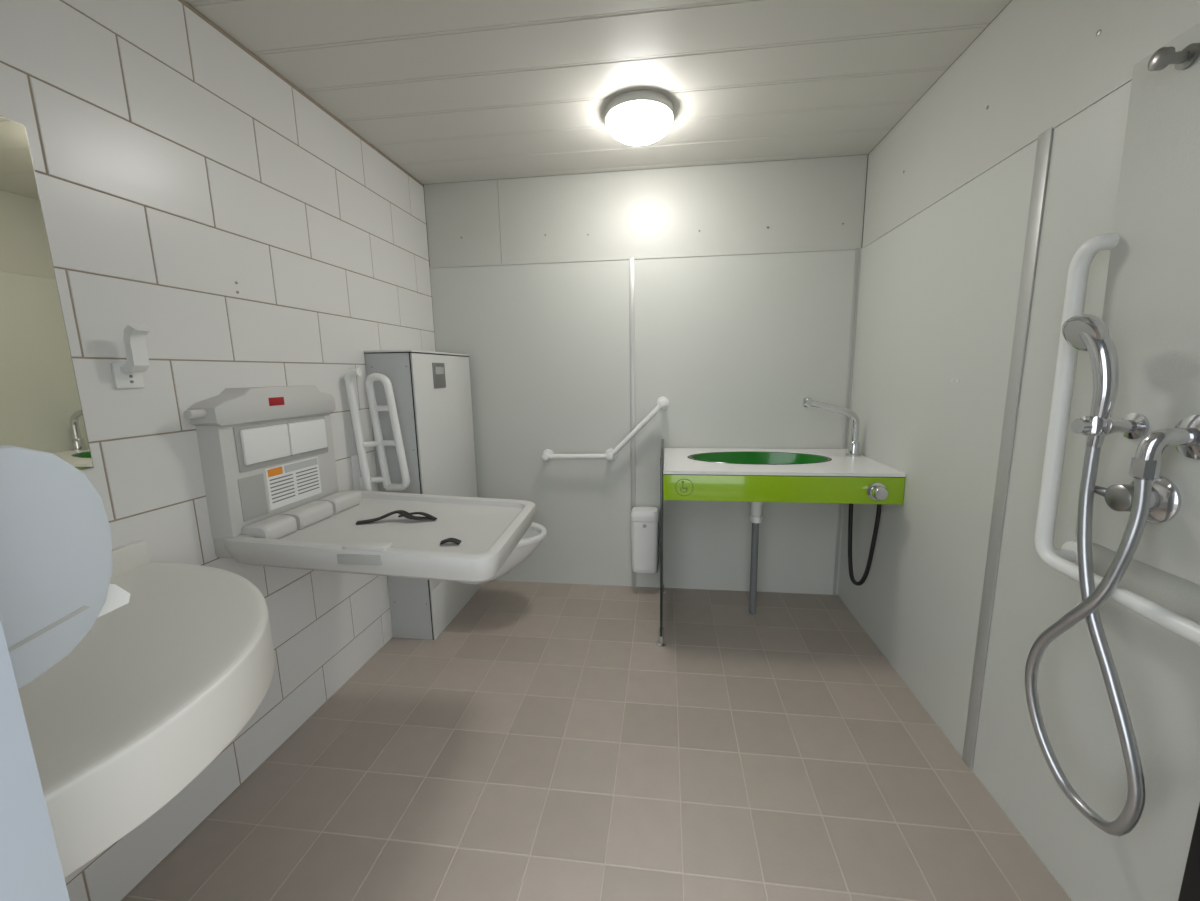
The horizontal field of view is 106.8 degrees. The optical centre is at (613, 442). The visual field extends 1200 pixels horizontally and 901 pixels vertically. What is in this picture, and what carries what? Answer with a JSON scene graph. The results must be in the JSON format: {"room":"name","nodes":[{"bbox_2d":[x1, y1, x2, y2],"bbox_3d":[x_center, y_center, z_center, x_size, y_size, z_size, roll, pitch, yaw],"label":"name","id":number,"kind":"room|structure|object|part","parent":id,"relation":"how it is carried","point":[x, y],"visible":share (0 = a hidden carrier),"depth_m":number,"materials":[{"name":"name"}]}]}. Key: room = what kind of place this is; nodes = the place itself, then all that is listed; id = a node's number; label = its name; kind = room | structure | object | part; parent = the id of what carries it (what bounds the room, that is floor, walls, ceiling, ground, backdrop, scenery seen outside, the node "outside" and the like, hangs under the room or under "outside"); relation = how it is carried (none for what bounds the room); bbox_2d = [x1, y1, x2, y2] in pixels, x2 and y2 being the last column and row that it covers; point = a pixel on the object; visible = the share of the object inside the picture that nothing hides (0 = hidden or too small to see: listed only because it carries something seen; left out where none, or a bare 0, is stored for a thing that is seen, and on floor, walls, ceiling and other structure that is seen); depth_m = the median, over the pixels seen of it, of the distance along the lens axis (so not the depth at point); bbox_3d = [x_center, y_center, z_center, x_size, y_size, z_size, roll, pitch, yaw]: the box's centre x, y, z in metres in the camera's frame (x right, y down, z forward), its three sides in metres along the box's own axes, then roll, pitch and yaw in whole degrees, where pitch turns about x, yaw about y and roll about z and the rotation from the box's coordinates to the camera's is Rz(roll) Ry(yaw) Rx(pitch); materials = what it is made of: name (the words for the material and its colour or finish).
{"room":"public restroom","nodes":[
{"label":"public restroom","id":0,"kind":"room"},
{"bbox_2d":[0,618,69,900],"bbox_3d":[-0.158,0.085,0.287,2.703,2.465,0.100,0,9,7],"label":"wall","id":1,"kind":"structure","parent":0,"point":[30,864],"depth_m":0.41,"materials":[{"name":"paint"}]},
{"bbox_2d":[0,445,130,688],"bbox_3d":[-0.786,0.135,0.517,0.282,0.272,0.187,0,9,7],"label":"paper towel dispenser","id":2,"kind":"object","parent":1,"relation":"attached to","point":[56,564],"visible":1,"depth_m":0.51,"materials":[{"name":"white plastic"}]},
{"bbox_2d":[0,0,435,900],"bbox_3d":[-1.302,-0.105,1.602,0.120,2.465,2.474,0,9,7],"label":"wall","id":3,"kind":"structure","parent":0,"point":[174,166],"depth_m":1.36,"materials":[{"name":"white tile"}]},
{"bbox_2d":[0,115,93,469],"bbox_3d":[-1.329,-0.286,0.830,0.007,0.778,0.450,0,9,7],"label":"mirror","id":4,"kind":"object","parent":3,"relation":"attached to","point":[41,408],"visible":1,"depth_m":1.00,"materials":[{"name":"mirror"}]},
{"bbox_2d":[111,325,151,388],"bbox_3d":[-1.255,-0.223,1.171,0.082,0.160,0.065,0,9,7],"label":"coat hook","id":5,"kind":"object","parent":3,"relation":"attached to","point":[129,374],"visible":1,"depth_m":1.16,"materials":[{"name":"white plastic"}]},
{"bbox_3d":[-1.287,-0.176,1.182,0.008,0.065,0.065,0,9,7],"label":"plate","id":6,"kind":"part","parent":5,"relation":"part of","materials":[{"name":"white plastic"}]},
{"bbox_3d":[-1.255,-0.244,1.167,0.082,0.119,0.035,0,9,7],"label":"arm","id":7,"kind":"part","parent":5,"relation":"part of","materials":[{"name":"white plastic"}]},
{"bbox_2d":[18,541,274,877],"bbox_3d":[-0.982,0.413,0.851,0.696,0.185,0.708,0,9,7],"label":"basin","id":8,"kind":"object","parent":3,"relation":"attached to","point":[161,683],"visible":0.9,"depth_m":0.76,"materials":[{"name":"white ceramic"}]},
{"bbox_2d":[184,385,535,582],"bbox_3d":[-0.781,0.096,1.584,0.922,0.593,0.636,0,9,7],"label":"station","id":9,"kind":"object","parent":3,"relation":"attached to","point":[274,498],"visible":1,"depth_m":1.49,"materials":[{"name":"grey plastic"}]},
{"bbox_3d":[-1.169,0.004,1.502,0.013,0.115,0.175,0,9,7],"label":"liner door","id":10,"kind":"part","parent":9,"relation":"part of","materials":[{"name":"white plastic"}]},
{"bbox_3d":[-1.205,0.088,1.601,0.076,0.360,0.465,0,9,7],"label":"plate","id":11,"kind":"part","parent":9,"relation":"part of","materials":[{"name":"grey plastic"}]},
{"bbox_2d":[270,477,292,484],"bbox_3d":[-1.168,0.136,1.569,0.001,0.004,0.095,0,9,7],"label":"print","id":12,"kind":"object","parent":9,"relation":"on","point":[277,480],"depth_m":1.57},
{"bbox_3d":[-1.149,-0.023,1.677,0.013,0.115,0.170,0,9,7],"label":"liner door","id":13,"kind":"part","parent":9,"relation":"part of","materials":[{"name":"white plastic"}]},
{"bbox_2d":[224,490,535,582],"bbox_3d":[-0.763,0.320,1.635,0.898,0.133,0.602,0,9,7],"label":"tray","id":14,"kind":"object","parent":9,"relation":"on","point":[393,534],"depth_m":1.48,"materials":[{"name":"grey plastic"}]},
{"bbox_2d":[344,368,409,490],"bbox_3d":[-1.074,-0.009,2.038,0.233,0.652,0.107,0,9,7],"label":"grab rail","id":15,"kind":"object","parent":3,"relation":"attached to","point":[363,480],"visible":0.95,"depth_m":2.03,"materials":[{"name":"white plastic"}]},
{"bbox_2d":[121,581,1071,900],"bbox_3d":[-0.013,1.182,1.552,2.663,0.100,2.874,0,9,7],"label":"floor","id":16,"kind":"structure","parent":0,"point":[544,745],"depth_m":1.52,"materials":[{"name":"tile"}]},
{"bbox_2d":[364,350,482,639],"bbox_3d":[-1.012,0.248,2.512,0.245,1.476,0.624,0,9,7],"label":"cabinet","id":17,"kind":"object","parent":16,"relation":"on","point":[432,390],"visible":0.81,"depth_m":2.30,"materials":[{"name":"metal"}]},
{"bbox_3d":[-1.058,0.302,2.218,0.223,1.462,0.012,0,9,7],"label":"panel","id":18,"kind":"part","parent":17,"relation":"part of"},
{"bbox_3d":[-1.026,-0.477,2.398,0.239,0.009,0.624,0,9,7],"label":"panel","id":19,"kind":"part","parent":17,"relation":"part of","materials":[{"name":"grey metal"}]},
{"bbox_3d":[-0.914,-0.351,2.336,0.006,0.130,0.120,0,9,7],"label":"flush plate","id":20,"kind":"part","parent":17,"relation":"part of","materials":[{"name":"metal"}]},
{"bbox_3d":[-0.908,0.121,2.483,0.012,1.192,0.616,0,9,7],"label":"panel","id":21,"kind":"part","parent":17,"relation":"part of","materials":[{"name":"grey metal"}]},
{"bbox_3d":[-0.897,0.845,2.597,0.012,0.266,0.616,0,9,7],"label":"panel","id":22,"kind":"part","parent":17,"relation":"part of","materials":[{"name":"grey metal"}]},
{"bbox_2d":[461,522,546,583],"bbox_3d":[-0.632,0.629,2.499,0.525,0.275,0.374,0,9,7],"label":"toilet","id":23,"kind":"object","parent":17,"relation":"attached to","point":[536,532],"visible":0.38,"depth_m":2.39,"materials":[{"name":"white ceramic"}]},
{"bbox_3d":[-0.637,0.643,2.502,0.515,0.248,0.360,0,9,7],"label":"bowl","id":24,"kind":"part","parent":23,"relation":"part of","materials":[{"name":"white ceramic"}]},
{"bbox_3d":[-0.595,0.507,2.475,0.445,0.026,0.374,0,9,7],"label":"seat","id":25,"kind":"part","parent":23,"relation":"part of","materials":[{"name":"white plastic"}]},
{"bbox_2d":[656,397,905,646],"bbox_3d":[0.774,0.381,2.339,1.087,1.215,0.684,0,9,7],"label":"washbasin","id":26,"kind":"object","parent":16,"relation":"on","point":[755,476],"depth_m":2.08,"materials":[{"name":"white enamel"},{"name":"green plastic"},{"name":"chrome"}]},
{"bbox_3d":[0.266,0.475,2.454,0.012,0.908,0.607,0,9,7],"label":"panel","id":27,"kind":"part","parent":26,"relation":"part of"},
{"bbox_3d":[0.760,0.146,2.354,0.734,0.136,0.351,0,9,7],"label":"bowl","id":28,"kind":"part","parent":26,"relation":"part of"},
{"bbox_2d":[663,448,905,476],"bbox_3d":[0.790,0.093,2.318,1.053,0.015,0.632,0,9,7],"label":"countertop","id":29,"kind":"structure","parent":26,"relation":"on","point":[676,460],"depth_m":2.13,"materials":[{"name":"white ceramic"}]},
{"bbox_2d":[803,397,860,456],"bbox_3d":[1.142,-0.081,2.336,0.316,0.312,0.096,0,9,7],"label":"tap","id":30,"kind":"object","parent":26,"relation":"on","point":[853,449],"depth_m":2.32,"materials":[{"name":"silver metal"}]},
{"bbox_3d":[1.159,0.220,1.947,0.080,0.080,0.054,0,9,7],"label":"control knob","id":31,"kind":"part","parent":26,"relation":"part of","materials":[{"name":"silver metal"}]},
{"bbox_2d":[184,0,1011,184],"bbox_3d":[-0.031,-1.376,1.311,2.703,0.101,2.594,0,9,7],"label":"ceiling","id":32,"kind":"structure","parent":0,"point":[449,91],"depth_m":1.64,"materials":[{"name":"metal"}]},
{"bbox_2d":[604,90,673,145],"bbox_3d":[0.111,-1.369,1.920,0.300,0.105,0.300,0,9,7],"label":"ceiling lamp","id":33,"kind":"object","parent":32,"relation":"attached to","point":[636,117],"depth_m":1.83,"materials":[{"name":"white glass"}]},
{"bbox_2d":[423,155,867,594],"bbox_3d":[0.131,-0.302,2.724,2.703,2.465,0.120,0,9,7],"label":"wall","id":34,"kind":"structure","parent":0,"point":[735,345],"depth_m":2.62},
{"bbox_2d":[541,397,668,460],"bbox_3d":[-0.062,-0.072,2.678,0.782,0.392,0.087,0,9,7],"label":"grab rail","id":35,"kind":"object","parent":34,"relation":"attached to","point":[662,402],"visible":1,"depth_m":2.65,"materials":[{"name":"white plastic"}]},
{"bbox_2d":[629,258,635,586],"bbox_3d":[0.116,-0.063,2.699,0.030,2.000,0.006,0,9,7],"label":"trim","id":36,"kind":"structure","parent":34,"relation":"attached to","point":[631,260],"depth_m":2.65,"materials":[{"name":"metal"}]},
{"bbox_2d":[631,506,658,572],"bbox_3d":[0.193,0.593,2.730,0.171,0.392,0.121,0,9,7],"label":"bin","id":37,"kind":"object","parent":34,"relation":"attached to","point":[644,520],"visible":1,"depth_m":2.67,"materials":[{"name":"white plastic"}]},
{"bbox_3d":[0.190,0.431,2.705,0.171,0.065,0.116,0,9,7],"label":"lid","id":38,"kind":"part","parent":37,"relation":"part of","materials":[{"name":"white plastic"}]},
{"bbox_2d":[429,248,861,267],"bbox_3d":[0.113,-1.049,2.544,2.463,0.008,0.004,0,9,7],"label":"trim","id":39,"kind":"structure","parent":34,"relation":"attached to","point":[841,248],"depth_m":2.53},
{"bbox_2d":[833,248,858,594],"bbox_3d":[1.329,-0.058,2.557,0.018,2.000,0.006,0,9,7],"label":"trim","id":40,"kind":"structure","parent":34,"relation":"attached to","point":[857,249],"depth_m":2.51,"materials":[{"name":"metal"}]},
{"bbox_2d":[838,0,1199,900],"bbox_3d":[1.263,-0.095,1.300,0.120,2.465,2.474,0,9,7],"label":"wall","id":41,"kind":"structure","parent":0,"point":[938,294],"depth_m":1.35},
{"bbox_2d":[863,76,1131,247],"bbox_3d":[1.194,-0.857,1.223,0.004,0.008,2.344,0,9,7],"label":"trim","id":42,"kind":"structure","parent":41,"relation":"attached to","point":[1128,79],"depth_m":1.33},
{"bbox_2d":[962,127,1053,769],"bbox_3d":[1.208,0.128,1.386,0.006,2.000,0.046,0,9,7],"label":"trim","id":43,"kind":"structure","parent":41,"relation":"attached to","point":[1044,143],"depth_m":1.36,"materials":[{"name":"metal"}]},
{"bbox_2d":[1034,233,1199,645],"bbox_3d":[1.087,-0.018,0.713,0.093,0.842,0.828,0,9,7],"label":"grab rail","id":44,"kind":"object","parent":41,"relation":"attached to","point":[1064,560],"visible":0.84,"depth_m":1.07,"materials":[{"name":"white plastic"}]},
{"bbox_2d":[1075,22,1199,584],"bbox_3d":[1.098,-0.227,0.606,0.034,1.055,0.895,0,9,7],"label":"panel","id":45,"kind":"object","parent":41,"relation":"attached to","point":[1151,314],"visible":0.82,"depth_m":0.91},
{"bbox_2d":[1025,314,1199,835],"bbox_3d":[1.058,0.285,0.950,0.122,1.108,0.287,0,9,7],"label":"shower","id":46,"kind":"object","parent":45,"relation":"attached to","point":[1083,332],"visible":1,"depth_m":0.94,"materials":[{"name":"silver metal"}]},
{"bbox_3d":[1.043,-0.035,0.967,0.065,0.032,0.032,0,9,7],"label":"holder knob","id":47,"kind":"part","parent":46,"relation":"part of","materials":[{"name":"silver metal"}]},
{"bbox_3d":[1.040,-0.121,0.964,0.038,0.258,0.075,-2,9,-5],"label":"handle","id":48,"kind":"part","parent":46,"relation":"part of","materials":[{"name":"silver metal"}]},
{"bbox_2d":[1129,415,1199,479],"bbox_3d":[1.061,0.011,0.850,0.096,0.126,0.084,0,9,7],"label":"outlet","id":49,"kind":"object","parent":46,"relation":"attached to","point":[1185,437],"depth_m":0.85,"materials":[{"name":"silver metal"}]},
{"bbox_2d":[1094,475,1181,522],"bbox_3d":[1.081,0.115,0.931,0.073,0.100,0.111,0,9,7],"label":"shower mixer","id":50,"kind":"object","parent":45,"relation":"attached to","point":[1165,503],"visible":0.8,"depth_m":0.90,"materials":[{"name":"silver metal"}]},
{"bbox_3d":[1.060,0.111,0.957,0.024,0.025,0.062,0,9,7],"label":"lever","id":51,"kind":"part","parent":50,"relation":"part of","materials":[{"name":"metal"}]},
{"bbox_2d":[1147,43,1199,70],"bbox_3d":[1.083,-0.745,0.865,0.060,0.040,0.040,0,9,7],"label":"robe hook","id":52,"kind":"object","parent":45,"relation":"attached to","point":[1164,56],"visible":1,"depth_m":0.86,"materials":[{"name":"metal"}]},
{"bbox_2d":[1178,803,1199,900],"bbox_3d":[1.131,0.941,0.856,0.030,0.560,0.088,0,9,7],"label":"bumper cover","id":53,"kind":"object","parent":41,"relation":"attached to","point":[1190,887],"visible":1,"depth_m":0.86,"materials":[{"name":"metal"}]}
]}

